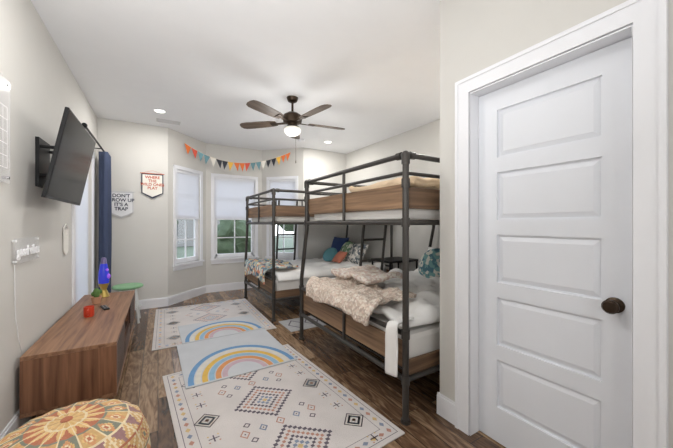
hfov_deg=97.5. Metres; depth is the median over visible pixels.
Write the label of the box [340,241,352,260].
throw pillow
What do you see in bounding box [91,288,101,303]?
potted cactus
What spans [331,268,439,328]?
duvet
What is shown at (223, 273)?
wall
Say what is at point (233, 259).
window frame
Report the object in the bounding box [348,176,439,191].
quilt
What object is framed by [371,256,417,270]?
nightstand
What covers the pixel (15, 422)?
baseboard
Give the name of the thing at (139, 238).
wall
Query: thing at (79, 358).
media console
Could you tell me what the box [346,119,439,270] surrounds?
wall
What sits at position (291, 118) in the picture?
ceiling fan
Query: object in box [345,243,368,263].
throw pillow
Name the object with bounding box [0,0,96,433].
wall
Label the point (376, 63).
ceiling
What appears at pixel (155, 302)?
baseboard
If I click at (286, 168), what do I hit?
wall
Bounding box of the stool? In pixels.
[112,283,143,323]
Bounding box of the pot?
[91,296,101,303]
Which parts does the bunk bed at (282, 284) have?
mattress, mattress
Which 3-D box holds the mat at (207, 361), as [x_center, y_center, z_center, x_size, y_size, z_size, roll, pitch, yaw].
[-0.999,1.245,2.867,0.920,0.009,0.940,0,0,-32]
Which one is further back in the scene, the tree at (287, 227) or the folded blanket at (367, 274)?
the tree at (287, 227)
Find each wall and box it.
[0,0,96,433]
[97,117,167,299]
[168,128,205,296]
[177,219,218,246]
[206,143,261,284]
[262,148,302,258]
[303,148,345,258]
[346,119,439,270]
[440,0,672,447]
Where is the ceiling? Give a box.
[31,0,439,153]
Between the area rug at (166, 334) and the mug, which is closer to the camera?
the mug
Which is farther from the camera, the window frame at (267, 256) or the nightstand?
the window frame at (267, 256)
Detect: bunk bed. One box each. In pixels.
[244,188,392,321]
[299,151,439,425]
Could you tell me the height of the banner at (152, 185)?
0.422 m
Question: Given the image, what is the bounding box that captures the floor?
[29,287,505,447]
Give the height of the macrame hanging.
0.284 m
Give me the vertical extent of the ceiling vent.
0.011 m
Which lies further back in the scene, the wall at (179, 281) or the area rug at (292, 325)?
the wall at (179, 281)
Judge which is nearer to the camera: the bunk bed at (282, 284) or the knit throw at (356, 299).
the knit throw at (356, 299)
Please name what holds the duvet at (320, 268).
on the bunk bed at (282, 284)
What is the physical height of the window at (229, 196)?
1.520 m
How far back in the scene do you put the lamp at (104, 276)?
3.15 m
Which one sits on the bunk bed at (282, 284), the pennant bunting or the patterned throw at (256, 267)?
the patterned throw at (256, 267)
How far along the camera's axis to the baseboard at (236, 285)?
5.57 m
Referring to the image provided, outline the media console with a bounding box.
[19,290,134,418]
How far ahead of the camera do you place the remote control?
2.71 m
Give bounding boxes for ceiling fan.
[240,95,344,162]
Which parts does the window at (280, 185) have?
sash, shade rail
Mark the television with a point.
(63, 178)
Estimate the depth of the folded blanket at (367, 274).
2.82 m
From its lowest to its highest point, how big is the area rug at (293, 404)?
0.009 m
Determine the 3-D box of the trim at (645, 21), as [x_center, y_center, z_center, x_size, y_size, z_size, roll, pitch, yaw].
[1.030,0.192,1.488,0.154,2.134,0.890,0,0,-31]
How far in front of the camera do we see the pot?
2.89 m
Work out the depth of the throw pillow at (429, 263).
3.52 m
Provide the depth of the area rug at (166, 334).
3.99 m
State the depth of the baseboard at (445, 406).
1.90 m
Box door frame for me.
[72,152,94,306]
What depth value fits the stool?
3.74 m
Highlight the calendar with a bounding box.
[0,83,9,178]
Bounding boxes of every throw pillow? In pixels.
[323,248,336,260]
[331,237,348,252]
[332,251,347,262]
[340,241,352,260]
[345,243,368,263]
[418,248,439,277]
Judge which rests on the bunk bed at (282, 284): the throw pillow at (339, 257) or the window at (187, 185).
the throw pillow at (339, 257)
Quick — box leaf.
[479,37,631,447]
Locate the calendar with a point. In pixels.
(3, 84)
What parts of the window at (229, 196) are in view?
sash, shade rail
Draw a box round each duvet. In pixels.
[266,258,385,281]
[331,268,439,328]
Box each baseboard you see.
[0,410,31,439]
[135,297,167,309]
[168,285,205,305]
[206,282,257,292]
[437,392,454,424]
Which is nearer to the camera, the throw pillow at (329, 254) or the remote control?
the remote control
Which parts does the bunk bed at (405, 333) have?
mattress, mattress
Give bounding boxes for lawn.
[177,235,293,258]
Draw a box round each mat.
[177,329,296,388]
[178,315,264,343]
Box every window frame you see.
[173,165,204,270]
[210,173,258,263]
[265,176,298,260]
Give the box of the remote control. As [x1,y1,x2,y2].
[100,305,109,309]
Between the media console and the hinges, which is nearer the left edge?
the media console
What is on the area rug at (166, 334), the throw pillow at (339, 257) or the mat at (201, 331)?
the mat at (201, 331)
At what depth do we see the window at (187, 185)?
4.98 m
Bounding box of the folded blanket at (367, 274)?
[331,264,401,284]
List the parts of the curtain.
rod, panel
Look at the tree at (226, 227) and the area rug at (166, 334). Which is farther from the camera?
the tree at (226, 227)
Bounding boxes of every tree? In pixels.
[217,220,250,253]
[281,225,293,230]
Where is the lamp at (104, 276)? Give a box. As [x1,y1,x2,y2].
[98,257,110,297]
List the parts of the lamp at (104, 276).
globe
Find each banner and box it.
[111,188,134,217]
[140,171,164,198]
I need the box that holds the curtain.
[82,123,111,292]
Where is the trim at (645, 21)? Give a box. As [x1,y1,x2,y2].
[455,0,667,447]
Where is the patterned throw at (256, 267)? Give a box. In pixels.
[244,258,297,284]
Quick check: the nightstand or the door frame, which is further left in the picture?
the door frame
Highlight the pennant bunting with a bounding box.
[185,143,290,171]
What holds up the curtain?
hanging from the wall at (42, 83)
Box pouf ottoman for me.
[0,399,150,447]
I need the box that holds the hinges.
[478,125,478,401]
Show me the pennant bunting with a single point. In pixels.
(188, 147)
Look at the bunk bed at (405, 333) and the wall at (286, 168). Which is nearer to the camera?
the bunk bed at (405, 333)
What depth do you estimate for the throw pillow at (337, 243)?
5.62 m
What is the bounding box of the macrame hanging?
[63,224,68,254]
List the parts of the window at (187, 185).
sash, shade rail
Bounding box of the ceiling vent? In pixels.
[156,118,180,124]
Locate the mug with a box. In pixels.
[83,305,93,317]
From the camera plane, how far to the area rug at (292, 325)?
3.67 m
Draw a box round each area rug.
[152,299,275,350]
[162,344,404,447]
[279,316,325,331]
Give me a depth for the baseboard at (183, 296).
4.90 m
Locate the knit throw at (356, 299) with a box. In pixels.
[306,276,415,325]
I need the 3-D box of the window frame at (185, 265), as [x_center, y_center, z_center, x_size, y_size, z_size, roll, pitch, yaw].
[-2.482,-0.098,4.962,0.075,1.675,0.690,0,0,13]
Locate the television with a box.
[35,107,95,205]
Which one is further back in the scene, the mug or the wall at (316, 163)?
the wall at (316, 163)
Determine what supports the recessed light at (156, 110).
in the ceiling
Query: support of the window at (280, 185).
in the wall at (286, 168)
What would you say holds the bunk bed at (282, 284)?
on the floor
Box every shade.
[76,176,87,302]
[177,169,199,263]
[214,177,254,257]
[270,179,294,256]
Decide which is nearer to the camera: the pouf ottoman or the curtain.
the pouf ottoman
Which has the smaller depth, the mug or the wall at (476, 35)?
the wall at (476, 35)
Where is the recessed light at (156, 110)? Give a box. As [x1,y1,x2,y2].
[152,108,166,113]
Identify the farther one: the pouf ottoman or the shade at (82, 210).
the shade at (82, 210)
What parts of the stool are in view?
seat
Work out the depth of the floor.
2.39 m

